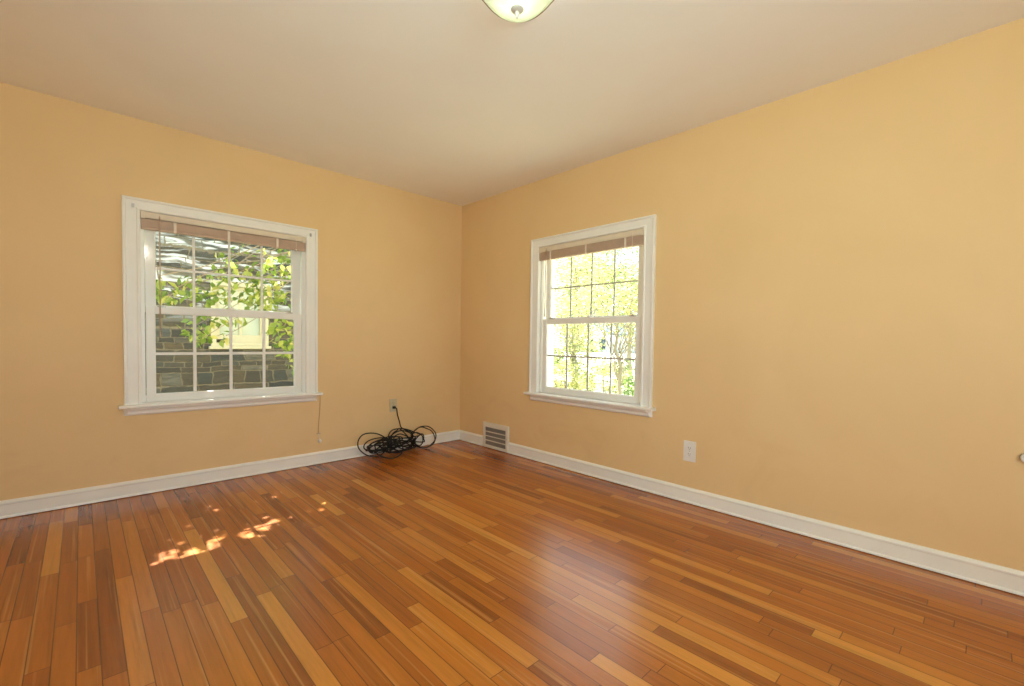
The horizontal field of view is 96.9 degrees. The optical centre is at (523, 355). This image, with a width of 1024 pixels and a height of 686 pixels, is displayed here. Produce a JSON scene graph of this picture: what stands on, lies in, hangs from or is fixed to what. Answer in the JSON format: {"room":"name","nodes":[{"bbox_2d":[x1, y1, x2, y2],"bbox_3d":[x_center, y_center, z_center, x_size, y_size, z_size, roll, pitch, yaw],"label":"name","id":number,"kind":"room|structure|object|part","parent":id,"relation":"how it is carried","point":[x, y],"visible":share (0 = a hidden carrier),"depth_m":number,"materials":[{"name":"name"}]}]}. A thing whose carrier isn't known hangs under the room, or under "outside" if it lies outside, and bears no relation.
{"room":"empty bedroom","nodes":[
{"label":"empty bedroom","id":0,"kind":"room"},
{"bbox_2d":[0,82,461,500],"bbox_3d":[-1.947,-0.239,3.640,3.800,2.890,0.200,-1,3,-44],"label":"wall","id":1,"kind":"structure","parent":0,"point":[389,258],"depth_m":3.04,"materials":[{"name":"yellow paint"}]},
{"bbox_2d":[118,195,322,415],"bbox_3d":[-2.178,-0.320,3.360,1.256,1.404,0.252,-1,3,-44],"label":"window","id":2,"kind":"structure","parent":1,"relation":"in","point":[141,397],"depth_m":3.20,"materials":[{"name":"white paint"}]},
{"bbox_3d":[-2.179,-0.591,3.357,0.968,0.595,0.030,-1,3,-44],"label":"sash","id":3,"kind":"part","parent":2,"relation":"part of","materials":[{"name":"white plastic"}]},
{"bbox_2d":[140,210,305,337],"bbox_3d":[-2.124,-0.532,3.302,1.017,0.822,0.040,-1,3,-44],"label":"window blind","id":4,"kind":"object","parent":2,"relation":"attached to","point":[149,220],"visible":1,"depth_m":3.21,"materials":[{"name":"beige wood"}]},
{"bbox_3d":[-2.125,-0.835,3.298,1.012,0.015,0.023,-1,3,-44],"label":"rail","id":5,"kind":"part","parent":4,"relation":"part of","materials":[{"name":"brown wood"}]},
{"bbox_3d":[-2.164,-0.011,3.352,0.968,0.635,0.032,-1,3,-44],"label":"sash","id":6,"kind":"part","parent":2,"relation":"part of","materials":[{"name":"white plastic"}]},
{"bbox_2d":[156,236,290,310],"bbox_3d":[-2.181,-0.592,3.358,0.860,0.507,0.009,-1,3,-44],"label":"grille","id":7,"kind":"object","parent":2,"relation":"attached to","point":[193,271],"depth_m":3.35,"materials":[{"name":"white plastic"}]},
{"bbox_2d":[156,315,293,390],"bbox_3d":[-2.166,-0.015,3.353,0.876,0.543,0.011,-1,3,-44],"label":"grille","id":8,"kind":"object","parent":2,"relation":"attached to","point":[194,353],"depth_m":3.36,"materials":[{"name":"white plastic"}]},
{"bbox_3d":[-2.240,-0.324,3.424,1.024,1.256,0.070,-1,3,-44],"label":"storm frame","id":9,"kind":"part","parent":2,"relation":"part of","materials":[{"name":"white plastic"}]},
{"bbox_2d":[0,430,458,518],"bbox_3d":[-1.886,0.856,3.595,3.400,0.100,0.021,-1,3,-44],"label":"baseboard","id":10,"kind":"structure","parent":1,"relation":"attached to","point":[15,507],"depth_m":3.11,"materials":[{"name":"white paint"}]},
{"bbox_2d":[390,399,396,411],"bbox_3d":[-1.220,0.468,4.238,0.072,0.120,0.008,-1,3,-44],"label":"wall outlet","id":11,"kind":"object","parent":1,"relation":"attached to","point":[393,402],"visible":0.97,"depth_m":4.23,"materials":[{"name":"beige plastic"}]},
{"bbox_2d":[317,411,321,442],"bbox_3d":[-1.695,0.528,3.760,0.034,0.397,0.030,-1,3,-44],"label":"blind cord","id":12,"kind":"object","parent":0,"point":[318,433],"visible":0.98,"depth_m":3.77,"materials":[{"name":"white fabric"}]},
{"bbox_2d":[0,440,1023,685],"bbox_3d":[-0.079,1.054,1.748,3.400,0.120,5.200,-1,3,-44],"label":"floor","id":13,"kind":"structure","parent":0,"point":[456,562],"depth_m":1.87,"materials":[{"name":"brown wood"}]},
{"bbox_2d":[357,406,435,458],"bbox_3d":[-1.153,0.691,4.141,0.226,0.423,0.776,2,2,34],"label":"cable","id":14,"kind":"object","parent":13,"relation":"on","point":[390,442],"visible":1,"depth_m":4.10,"materials":[{"name":"black rubber"}]},
{"bbox_2d":[0,0,1023,205],"bbox_3d":[-0.041,-1.519,1.667,3.400,0.150,5.200,-1,3,-44],"label":"ceiling","id":15,"kind":"structure","parent":0,"point":[457,102],"depth_m":2.31,"materials":[{"name":"white paint"}]},
{"bbox_2d":[482,0,553,22],"bbox_3d":[-0.026,-1.352,1.679,0.360,0.184,0.362,-1,3,-44],"label":"ceiling light","id":16,"kind":"object","parent":15,"relation":"attached to","point":[516,11],"visible":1,"depth_m":1.72,"materials":[{"name":"white glass"}]},
{"bbox_2d":[511,4,523,14],"bbox_3d":[-0.025,-1.293,1.694,0.048,0.016,0.048,-1,3,-44],"label":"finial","id":17,"kind":"object","parent":16,"relation":"in","point":[517,9],"depth_m":1.69,"materials":[{"name":"metal"}]},
{"bbox_2d":[460,18,1023,570],"bbox_3d":[1.226,-0.171,2.967,0.200,2.890,5.200,-1,3,-44],"label":"wall","id":18,"kind":"structure","parent":0,"point":[839,312],"depth_m":2.42,"materials":[{"name":"yellow paint"}]},
{"bbox_2d":[483,421,509,452],"bbox_3d":[-0.269,0.782,4.353,0.025,0.246,0.366,-1,3,-44],"label":"air vent","id":19,"kind":"object","parent":18,"relation":"in","point":[495,436],"visible":1,"depth_m":4.34,"materials":[{"name":"white metal"}]},
{"bbox_2d":[486,427,504,448],"bbox_3d":[-0.268,0.791,4.355,0.011,0.174,0.294,-1,3,-44],"label":"grille","id":20,"kind":"object","parent":19,"relation":"attached to","point":[495,436],"depth_m":4.35,"materials":[{"name":"grey metal"}]},
{"bbox_2d":[523,214,656,416],"bbox_3d":[0.534,-0.288,3.623,0.252,1.404,1.256,-1,3,-44],"label":"window","id":21,"kind":"structure","parent":18,"relation":"in","point":[541,340],"depth_m":3.54,"materials":[{"name":"white paint"}]},
{"bbox_3d":[0.598,-0.290,3.685,0.070,1.256,1.024,-1,3,-44],"label":"storm frame","id":22,"kind":"part","parent":21,"relation":"part of","materials":[{"name":"white plastic"}]},
{"bbox_2d":[539,228,643,316],"bbox_3d":[0.487,-0.608,3.562,0.040,0.608,1.017,-1,3,-44],"label":"window blind","id":23,"kind":"object","parent":21,"relation":"attached to","point":[632,238],"visible":0.94,"depth_m":3.50,"materials":[{"name":"beige wood"}]},
{"bbox_3d":[0.495,-0.805,3.561,0.023,0.015,1.012,-1,3,-44],"label":"rail","id":24,"kind":"part","parent":23,"relation":"part of","materials":[{"name":"brown wood"}]},
{"bbox_3d":[0.774,-0.583,3.251,0.016,0.584,0.010,-1,3,-44],"label":"lift cord","id":25,"kind":"part","parent":23,"relation":"part of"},
{"bbox_3d":[0.511,0.020,3.615,0.032,0.635,0.968,-1,3,-44],"label":"sash","id":26,"kind":"part","parent":21,"relation":"part of","materials":[{"name":"white plastic"}]},
{"bbox_2d":[548,323,634,392],"bbox_3d":[0.513,0.017,3.616,0.011,0.543,0.876,-1,3,-44],"label":"grille","id":27,"kind":"object","parent":21,"relation":"attached to","point":[565,389],"depth_m":3.62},
{"bbox_3d":[0.543,-0.559,3.619,0.030,0.595,0.968,-1,3,-44],"label":"sash","id":28,"kind":"part","parent":21,"relation":"part of","materials":[{"name":"white plastic"}]},
{"bbox_2d":[552,250,637,316],"bbox_3d":[0.544,-0.560,3.622,0.009,0.507,0.860,-1,3,-44],"label":"grille","id":29,"kind":"object","parent":21,"relation":"attached to","point":[614,282],"depth_m":3.61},
{"bbox_2d":[683,440,695,462],"bbox_3d":[1.087,0.630,2.974,0.008,0.134,0.083,-1,3,-44],"label":"wall outlet","id":30,"kind":"object","parent":18,"relation":"attached to","point":[689,450],"visible":1,"depth_m":2.97,"materials":[{"name":"white plastic"}]},
{"bbox_2d":[459,430,1023,596],"bbox_3d":[1.131,0.922,2.925,0.021,0.100,5.200,-1,3,-44],"label":"baseboard","id":31,"kind":"structure","parent":18,"relation":"attached to","point":[1006,579],"depth_m":2.48,"materials":[{"name":"white paint"}]},
{"bbox_2d":[1020,453,1023,461],"bbox_3d":[2.112,0.434,1.902,0.036,0.042,0.042,-1,3,-44],"label":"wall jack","id":32,"kind":"object","parent":18,"relation":"attached to","point":[1022,454],"visible":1,"depth_m":1.90,"materials":[{"name":"plastic"}]},
{"label":"outside","id":33,"kind":"structure","parent":0,"visible":0},
{"bbox_2d":[553,345,634,395],"bbox_3d":[7.138,-0.255,68.339,220.000,0.300,200.000,-1,3,-44],"label":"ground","id":34,"kind":"structure","parent":33,"point":[599,389],"depth_m":20.73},
{"bbox_2d":[144,231,293,392],"bbox_3d":[-8.921,-3.101,8.444,11.800,8.900,8.500,-1,3,-44],"label":"stone house","id":35,"kind":"structure","parent":34,"relation":"on","point":[174,373],"depth_m":7.00,"materials":[{"name":"stone"}]},
{"bbox_3d":[-4.569,-0.641,7.292,0.660,0.895,0.070,-1,3,-44],"label":"window sash","id":36,"kind":"part","parent":35,"relation":"part of","materials":[{"name":"beige wood"}]},
{"bbox_3d":[-4.575,-0.684,7.297,0.600,0.770,0.004,-1,3,-44],"label":"pane","id":37,"kind":"part","parent":35,"relation":"part of","materials":[{"name":"clear glass"}]},
{"bbox_2d":[156,244,293,376],"bbox_3d":[-2.391,-0.433,5.331,3.660,3.882,2.142,-1,3,-44],"label":"tree","id":38,"kind":"object","parent":34,"relation":"on","point":[273,329],"visible":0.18,"depth_m":4.87,"materials":[{"name":"green plant"}]},
{"bbox_2d":[553,342,584,384],"bbox_3d":[0.932,0.427,13.680,1.438,1.715,1.762,-1,3,-44],"label":"tree","id":39,"kind":"object","parent":34,"relation":"on","point":[559,349],"visible":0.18,"depth_m":13.36,"materials":[{"name":"green plant"}]},
{"bbox_2d":[553,360,585,389],"bbox_3d":[0.823,0.763,9.030,1.119,1.347,0.970,-1,3,-44],"label":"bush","id":40,"kind":"object","parent":34,"relation":"on","point":[573,385],"visible":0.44,"depth_m":9.00,"materials":[{"name":"green plant"}]},
{"bbox_2d":[553,283,618,390],"bbox_3d":[1.258,-0.161,10.912,2.213,3.082,2.148,-1,3,-44],"label":"tree","id":41,"kind":"object","parent":34,"relation":"on","point":[572,339],"visible":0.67,"depth_m":10.62,"materials":[{"name":"green plant"}]},
{"bbox_2d":[579,345,603,351],"bbox_3d":[9.232,-0.942,69.925,1.961,1.589,7.230,-1,3,-44],"label":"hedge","id":42,"kind":"object","parent":34,"relation":"on","point":[593,345],"visible":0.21,"depth_m":68.55,"materials":[{"name":"green plant"}]},
{"bbox_2d":[554,252,637,375],"bbox_3d":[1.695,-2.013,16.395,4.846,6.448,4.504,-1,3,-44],"label":"tree","id":43,"kind":"object","parent":34,"relation":"on","point":[574,278],"visible":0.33,"depth_m":15.99,"materials":[{"name":"green plant"}]},
{"bbox_2d":[572,250,638,394],"bbox_3d":[1.833,-0.225,8.295,1.962,3.388,1.984,1,2,13],"label":"tree","id":44,"kind":"object","parent":34,"relation":"on","point":[631,332],"visible":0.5,"depth_m":8.19,"materials":[{"name":"green plant"}]},
{"bbox_2d":[578,355,632,393],"bbox_3d":[2.298,0.675,12.617,1.570,1.330,1.704,-1,3,-44],"label":"tree","id":45,"kind":"object","parent":34,"relation":"on","point":[607,373],"visible":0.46,"depth_m":12.44,"materials":[{"name":"green plant"}]},
{"bbox_2d":[577,323,635,352],"bbox_3d":[13.728,-2.893,74.162,9.600,5.000,8.000,-1,3,-44],"label":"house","id":46,"kind":"structure","parent":34,"relation":"on","point":[607,350],"depth_m":70.10,"materials":[{"name":"white"}]},
{"bbox_2d":[582,247,638,379],"bbox_3d":[4.919,-2.196,19.468,4.232,6.712,4.503,2,2,42],"label":"tree","id":47,"kind":"object","parent":34,"relation":"on","point":[637,251],"visible":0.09,"depth_m":19.63,"materials":[{"name":"green plant"}]},
{"bbox_2d":[613,356,634,395],"bbox_3d":[2.847,0.542,10.671,1.377,1.737,1.180,2,2,29],"label":"tree","id":48,"kind":"object","parent":34,"relation":"on","point":[628,386],"visible":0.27,"depth_m":10.66,"materials":[{"name":"green plant"}]},
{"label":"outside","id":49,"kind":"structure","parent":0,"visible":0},
{"bbox_2d":[555,352,634,366],"bbox_3d":[-1.445,-0.283,59.950,28.000,0.028,200.000,-1,3,-44],"label":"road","id":50,"kind":"structure","parent":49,"point":[604,354],"depth_m":49.07,"materials":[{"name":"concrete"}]}
]}

